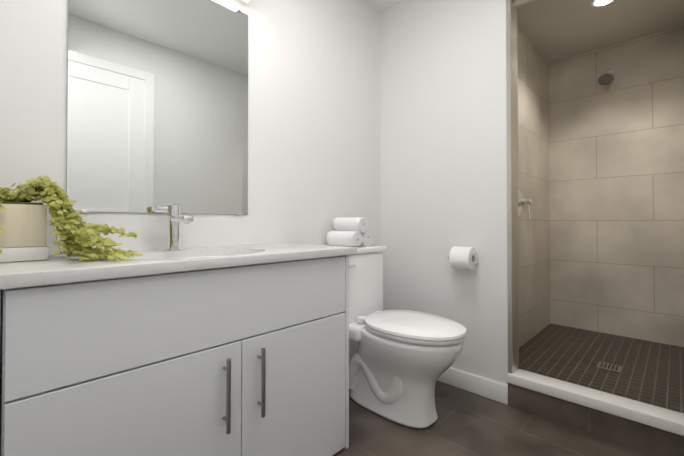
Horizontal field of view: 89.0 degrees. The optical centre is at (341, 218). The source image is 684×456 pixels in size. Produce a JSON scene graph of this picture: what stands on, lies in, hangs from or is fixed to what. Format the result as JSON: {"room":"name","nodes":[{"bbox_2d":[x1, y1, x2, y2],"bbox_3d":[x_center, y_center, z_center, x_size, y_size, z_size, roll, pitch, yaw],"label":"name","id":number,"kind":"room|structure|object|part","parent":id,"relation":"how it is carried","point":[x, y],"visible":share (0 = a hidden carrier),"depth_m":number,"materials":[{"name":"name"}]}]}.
{"room":"bathroom","nodes":[
{"label":"bathroom","id":0,"kind":"room"},
{"bbox_2d":[0,0,380,358],"bbox_3d":[-0.477,-0.239,1.738,0.100,2.440,2.250,-1,-1,44],"label":"wall","id":1,"kind":"structure","parent":0,"point":[314,151],"depth_m":1.81,"materials":[{"name":"paint"}]},
{"bbox_2d":[67,0,247,214],"bbox_3d":[-0.694,-0.505,1.435,0.009,0.975,0.691,-1,-1,44],"label":"mirror","id":2,"kind":"object","parent":1,"relation":"attached to","point":[157,102],"visible":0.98,"depth_m":1.39,"materials":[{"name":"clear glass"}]},
{"bbox_2d":[363,0,402,12],"bbox_3d":[0.143,-1.496,1.156,1.820,0.060,2.250,-1,-1,44],"label":"ceiling","id":3,"kind":"structure","parent":0,"point":[380,6],"depth_m":2.35,"materials":[{"name":"white paint"}]},
{"bbox_2d":[380,0,507,384],"bbox_3d":[0.610,-0.235,2.184,0.847,2.440,0.100,-1,-1,44],"label":"wall","id":4,"kind":"structure","parent":0,"point":[443,122],"depth_m":2.09,"materials":[{"name":"paint"}]},
{"bbox_2d":[448,246,477,269],"bbox_3d":[0.675,0.220,1.953,0.176,0.124,0.137,-1,-1,44],"label":"toilet paper","id":5,"kind":"object","parent":4,"relation":"attached to","point":[463,258],"visible":0.98,"depth_m":1.90,"materials":[{"name":"white paper"}]},
{"bbox_2d":[437,367,507,404],"bbox_3d":[0.571,0.935,2.131,0.847,0.100,0.014,-1,-1,44],"label":"baseboard","id":6,"kind":"structure","parent":4,"relation":"attached to","point":[485,387],"depth_m":1.95,"materials":[{"name":"white wood"}]},
{"bbox_2d":[333,381,652,455],"bbox_3d":[0.143,1.004,1.128,1.820,0.060,2.250,-1,-1,44],"label":"floor","id":7,"kind":"structure","parent":0,"point":[466,423],"depth_m":1.57,"materials":[{"name":"tile"}]},
{"bbox_2d":[0,204,356,455],"bbox_3d":[-0.536,0.459,1.223,0.516,1.032,1.234,-1,-1,44],"label":"bathroom vanity","id":8,"kind":"object","parent":7,"relation":"on","point":[173,348],"visible":1,"depth_m":0.99,"materials":[{"name":"white wood"}]},
{"bbox_3d":[-0.523,0.677,0.931,0.020,0.566,0.550,-1,-1,44],"label":"door","id":9,"kind":"part","parent":8,"relation":"part of","materials":[{"name":"white wood"}]},
{"bbox_3d":[-0.353,0.273,1.112,0.020,0.233,1.041,-1,-1,44],"label":"drawer","id":10,"kind":"part","parent":8,"relation":"part of","materials":[{"name":"white wood"}]},
{"bbox_2d":[0,243,356,289],"bbox_3d":[-0.542,0.136,1.232,0.501,0.030,1.234,-1,-1,44],"label":"countertop","id":11,"kind":"structure","parent":8,"relation":"on","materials":[{"name":"stone"}]},
{"bbox_2d":[0,246,48,262],"bbox_3d":[-0.946,0.099,0.991,0.166,0.038,0.157,-1,-1,44],"label":"tray","id":12,"kind":"object","parent":11,"relation":"on","point":[9,253],"depth_m":0.95,"materials":[{"name":"white ceramic"}]},
{"bbox_2d":[0,176,142,262],"bbox_3d":[-0.827,-0.006,0.963,0.380,0.247,0.427,-1,-1,44],"label":"plant","id":13,"kind":"object","parent":11,"relation":"on","point":[22,227],"visible":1,"depth_m":0.97,"materials":[{"name":"green plant"}]},
{"bbox_3d":[-0.932,0.020,0.988,0.130,0.118,0.131,-1,-1,44],"label":"pot","id":14,"kind":"part","parent":13,"relation":"part of","materials":[{"name":"beige ceramic"}]},
{"bbox_2d":[156,204,192,249],"bbox_3d":[-0.631,0.033,1.316,0.181,0.178,0.090,-1,-1,44],"label":"faucet","id":15,"kind":"object","parent":11,"relation":"on","point":[172,210],"depth_m":1.34,"materials":[{"name":"silver metal"}]},
{"bbox_3d":[-0.354,0.540,1.067,0.038,0.223,0.014,-1,-1,44],"label":"handle","id":16,"kind":"part","parent":8,"relation":"part of","materials":[{"name":"silver metal"}]},
{"bbox_3d":[-0.268,0.541,1.157,0.038,0.223,0.014,-1,-1,44],"label":"handle","id":17,"kind":"part","parent":8,"relation":"part of","materials":[{"name":"silver metal"}]},
{"bbox_3d":[-0.161,0.681,1.307,0.020,0.566,0.488,-1,-1,44],"label":"door","id":18,"kind":"part","parent":8,"relation":"part of","materials":[{"name":"white wood"}]},
{"bbox_2d":[346,245,466,427],"bbox_3d":[0.258,0.570,1.821,0.783,0.822,0.392,-1,-1,44],"label":"toilet","id":19,"kind":"object","parent":7,"relation":"on","point":[401,362],"visible":0.94,"depth_m":1.67,"materials":[{"name":"white ceramic"}]},
{"bbox_2d":[325,217,372,246],"bbox_3d":[0.042,0.077,2.000,0.216,0.166,0.180,-1,-1,44],"label":"towels","id":20,"kind":"object","parent":19,"relation":"on","point":[350,231],"visible":1,"depth_m":1.94,"materials":[{"name":"white fabric"}]},
{"bbox_3d":[0.055,0.393,2.018,0.208,0.392,0.360,-1,-1,44],"label":"tank","id":21,"kind":"part","parent":19,"relation":"part of","materials":[{"name":"white ceramic"}]},
{"bbox_3d":[0.057,0.179,2.018,0.226,0.035,0.384,-1,-1,44],"label":"tank lid","id":22,"kind":"part","parent":19,"relation":"part of","materials":[{"name":"white ceramic"}]},
{"bbox_3d":[0.302,0.768,1.776,0.636,0.425,0.384,-1,-1,44],"label":"bowl","id":23,"kind":"part","parent":19,"relation":"part of","materials":[{"name":"white ceramic"}]},
{"bbox_3d":[0.356,0.544,1.727,0.503,0.020,0.386,-1,-1,44],"label":"seat","id":24,"kind":"part","parent":19,"relation":"part of","materials":[{"name":"white plastic"}]},
{"bbox_3d":[0.355,0.518,1.727,0.512,0.029,0.392,-1,-1,44],"label":"seat lid","id":25,"kind":"part","parent":19,"relation":"part of","materials":[{"name":"white plastic"}]},
{"bbox_2d":[506,0,683,455],"bbox_3d":[1.555,-0.183,2.111,0.963,2.336,1.351,-1,-1,44],"label":"shower","id":26,"kind":"object","parent":7,"relation":"on","point":[595,187],"visible":1,"depth_m":2.39,"materials":[{"name":"tile"}]},
{"bbox_3d":[1.160,0.836,1.622,0.709,0.047,0.114,-1,-1,44],"label":"sill","id":27,"kind":"part","parent":26,"relation":"part of","materials":[{"name":"stone"}]},
{"bbox_3d":[1.523,-1.269,2.024,0.124,0.006,0.124,-1,-1,44],"label":"pot light ceiling trim","id":28,"kind":"part","parent":26,"relation":"part of","materials":[{"name":"white"}]}
]}

